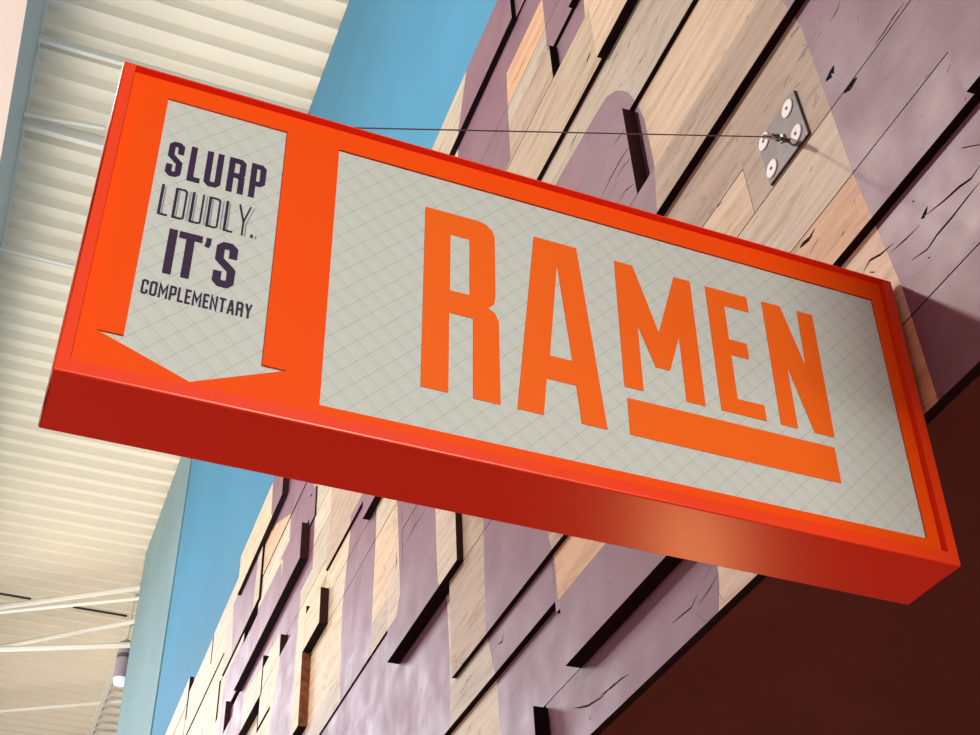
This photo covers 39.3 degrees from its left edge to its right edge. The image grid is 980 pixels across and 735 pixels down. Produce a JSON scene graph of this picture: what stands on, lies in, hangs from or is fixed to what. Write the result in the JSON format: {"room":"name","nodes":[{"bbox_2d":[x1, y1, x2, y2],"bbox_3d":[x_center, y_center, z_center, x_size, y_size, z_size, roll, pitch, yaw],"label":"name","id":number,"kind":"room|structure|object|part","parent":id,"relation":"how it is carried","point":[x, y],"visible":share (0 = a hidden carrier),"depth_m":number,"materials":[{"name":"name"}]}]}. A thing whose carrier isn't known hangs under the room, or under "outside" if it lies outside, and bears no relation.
{"room":"restaurant","nodes":[
{"label":"restaurant","id":0,"kind":"room"},
{"bbox_2d":[0,596,138,613],"bbox_3d":[-4.819,2.653,15.227,2.042,0.044,0.044,-7,-38,8],"label":"rod","id":1,"kind":"object","parent":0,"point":[128,598],"visible":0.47,"depth_m":15.19,"materials":[{"name":"beige metal"}]},
{"bbox_2d":[0,0,348,734],"bbox_3d":[-5.180,1.030,14.138,5.800,0.075,20.474,13,-40,-18],"label":"ceiling","id":2,"kind":"structure","parent":0,"point":[79,514],"depth_m":12.49,"materials":[{"name":"white metal"}]},
{"bbox_2d":[0,593,30,599],"bbox_3d":[-5.632,2.701,16.222,0.402,0.028,0.028,14,-40,-18],"label":"conduit","id":3,"kind":"object","parent":2,"relation":"attached to","point":[4,594],"visible":0.88,"depth_m":16.22,"materials":[{"name":"black metal"}]},
{"bbox_2d":[0,0,48,264],"bbox_3d":[-5.084,0.781,12.556,0.440,1.458,19.000,13,-40,-18],"label":"roof beam","id":4,"kind":"structure","parent":2,"relation":"attached to","point":[22,22],"depth_m":8.75,"materials":[{"name":"grey metal"}]},
{"bbox_2d":[0,246,75,267],"bbox_3d":[-3.799,-0.925,11.352,0.966,0.036,0.038,13,-40,-18],"label":"rod","id":5,"kind":"object","parent":4,"relation":"attached to","point":[4,249],"visible":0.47,"depth_m":11.36,"materials":[{"name":"beige metal"}]},
{"bbox_2d":[22,117,104,149],"bbox_3d":[-3.210,-1.768,10.377,0.620,0.090,0.050,13,-40,-18],"label":"rod","id":6,"kind":"structure","parent":4,"relation":"attached to","point":[30,124],"depth_m":10.35,"materials":[{"name":"beige metal"}]},
{"bbox_2d":[24,111,104,129],"bbox_3d":[-3.203,-1.838,10.171,0.682,0.036,0.036,9,-38,-12],"label":"rod","id":7,"kind":"object","parent":4,"relation":"attached to","point":[28,114],"visible":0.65,"depth_m":10.17,"materials":[{"name":"beige metal"}]},
{"bbox_2d":[38,33,307,113],"bbox_3d":[-2.270,-2.105,9.950,1.953,0.060,0.035,13,-40,-18],"label":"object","id":8,"kind":"structure","parent":4,"relation":"attached to","point":[43,38],"depth_m":9.80,"materials":[{"name":"beige metal"}]},
{"bbox_2d":[0,594,135,686],"bbox_3d":[-5.010,3.072,15.803,1.763,1.140,0.853,13,-40,-18],"label":"hanging lamp","id":9,"kind":"object","parent":2,"relation":"hanging from","point":[123,653],"depth_m":15.66,"materials":[{"name":"silver metal"}]},
{"bbox_3d":[-5.028,3.202,15.694,1.865,0.072,0.072,-2,-38,2],"label":"brace rod","id":10,"kind":"part","parent":9,"relation":"part of","materials":[{"name":"white metal"}]},
{"bbox_3d":[-4.199,2.920,16.060,0.022,0.600,0.022,31,-47,-34],"label":"hanger rod","id":11,"kind":"part","parent":9,"relation":"part of","materials":[{"name":"beige metal"}]},
{"bbox_2d":[73,606,126,616],"bbox_3d":[-4.701,2.943,16.549,0.643,0.028,0.028,13,-40,-18],"label":"conduit","id":12,"kind":"object","parent":2,"relation":"attached to","point":[76,607],"visible":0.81,"depth_m":16.54,"materials":[{"name":"black metal"}]},
{"bbox_2d":[87,624,133,734],"bbox_3d":[-4.719,4.208,17.665,0.498,0.080,4.079,13,-39,-17],"label":"roof truss","id":13,"kind":"object","parent":2,"relation":"attached to","point":[109,684],"visible":0.51,"depth_m":18.02,"materials":[{"name":"beige metal"}]},
{"bbox_2d":[0,699,121,712],"bbox_3d":[-5.804,4.443,17.956,2.126,0.056,0.056,-6,-38,7],"label":"rod","id":14,"kind":"object","parent":13,"relation":"attached to","point":[117,701],"visible":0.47,"depth_m":17.92,"materials":[{"name":"beige metal"}]},
{"bbox_2d":[0,619,134,645],"bbox_3d":[-5.126,3.153,16.039,2.277,0.060,0.060,-13,-39,16],"label":"rod","id":15,"kind":"object","parent":13,"relation":"attached to","point":[131,621],"visible":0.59,"depth_m":15.94,"materials":[{"name":"beige metal"}]},
{"bbox_2d":[0,585,139,609],"bbox_3d":[-4.929,2.636,15.614,2.202,0.070,0.070,-9,-38,11],"label":"rod","id":16,"kind":"object","parent":13,"relation":"attached to","point":[134,588],"visible":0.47,"depth_m":15.55,"materials":[{"name":"beige metal"}]},
{"bbox_2d":[152,0,496,734],"bbox_3d":[-0.673,-0.044,7.206,0.300,6.740,16.914,13,-39,-17],"label":"wall","id":17,"kind":"structure","parent":0,"point":[390,63],"depth_m":8.72,"materials":[{"name":"blue paint"}]},
{"bbox_2d":[116,457,191,734],"bbox_3d":[-3.187,3.958,12.385,0.300,6.740,2.991,13,-39,-17],"label":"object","id":18,"kind":"structure","parent":17,"relation":"attached to","point":[142,678],"depth_m":13.21,"materials":[{"name":"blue paint"}]},
{"bbox_2d":[165,0,979,734],"bbox_3d":[-0.991,1.561,5.862,0.100,2.733,11.800,12,-39,-16],"label":"wall","id":19,"kind":"structure","parent":0,"point":[346,612],"depth_m":2.74,"materials":[{"name":"multicoloured"}]},
{"bbox_2d":[38,62,960,604],"bbox_3d":[0.047,-0.027,1.558,1.000,0.423,0.101,13,-40,-18],"label":"box sign","id":20,"kind":"object","parent":19,"relation":"attached to","point":[257,285],"visible":1,"depth_m":1.49,"materials":[{"name":"orange metal"}]},
{"bbox_3d":[-0.285,-0.127,1.413,0.216,0.378,0.003,14,-40,-18],"label":"glass pane","id":21,"kind":"part","parent":20,"relation":"part of","materials":[{"name":"white glass"}]},
{"bbox_3d":[0.158,-0.019,1.557,0.727,0.372,0.003,14,-40,-18],"label":"glass pane","id":22,"kind":"part","parent":20,"relation":"part of","materials":[{"name":"white glass"}]},
{"bbox_2d":[757,90,810,185],"bbox_3d":[0.444,-0.367,2.166,0.047,0.113,0.132,12,-39,-16],"label":"anchor plate","id":23,"kind":"object","parent":19,"relation":"attached to","point":[789,130],"visible":0.99,"depth_m":2.16,"materials":[{"name":"metal"}]},
{"bbox_2d":[355,127,771,138],"bbox_3d":[0.071,-0.318,1.846,0.827,0.389,0.012,17,-41,-22],"label":"cable","id":24,"kind":"object","parent":23,"relation":"hanging from","point":[764,136],"visible":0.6,"depth_m":1.86,"materials":[{"name":"grey metal"}]},
{"bbox_2d":[759,132,768,150],"bbox_3d":[0.445,-0.367,2.228,0.003,0.032,0.032,12,-39,-16],"label":"washer","id":25,"kind":"object","parent":23,"relation":"in","point":[763,143],"depth_m":2.22,"materials":[{"name":"silver metal"}]},
{"bbox_2d":[766,159,776,177],"bbox_3d":[0.448,-0.316,2.180,0.003,0.032,0.032,12,-39,-16],"label":"washer","id":26,"kind":"object","parent":23,"relation":"in","point":[771,164],"depth_m":2.18,"materials":[{"name":"silver metal"}]},
{"bbox_2d":[782,99,792,117],"bbox_3d":[0.470,-0.410,2.172,0.003,0.032,0.032,12,-39,-16],"label":"washer","id":27,"kind":"object","parent":23,"relation":"in","point":[787,109],"depth_m":2.17,"materials":[{"name":"silver metal"}]},
{"bbox_2d":[790,124,801,143],"bbox_3d":[0.474,-0.362,2.124,0.003,0.032,0.032,12,-39,-16],"label":"washer","id":28,"kind":"object","parent":23,"relation":"in","point":[795,129],"depth_m":2.12,"materials":[{"name":"silver metal"}]},
{"bbox_2d":[599,374,979,734],"bbox_3d":[1.634,6.278,9.853,8.985,0.065,21.400,12,-39,-16],"label":"wall","id":29,"kind":"structure","parent":19,"relation":"attached to","point":[790,657],"depth_m":2.22,"materials":[{"name":"brown paint"}]}
]}

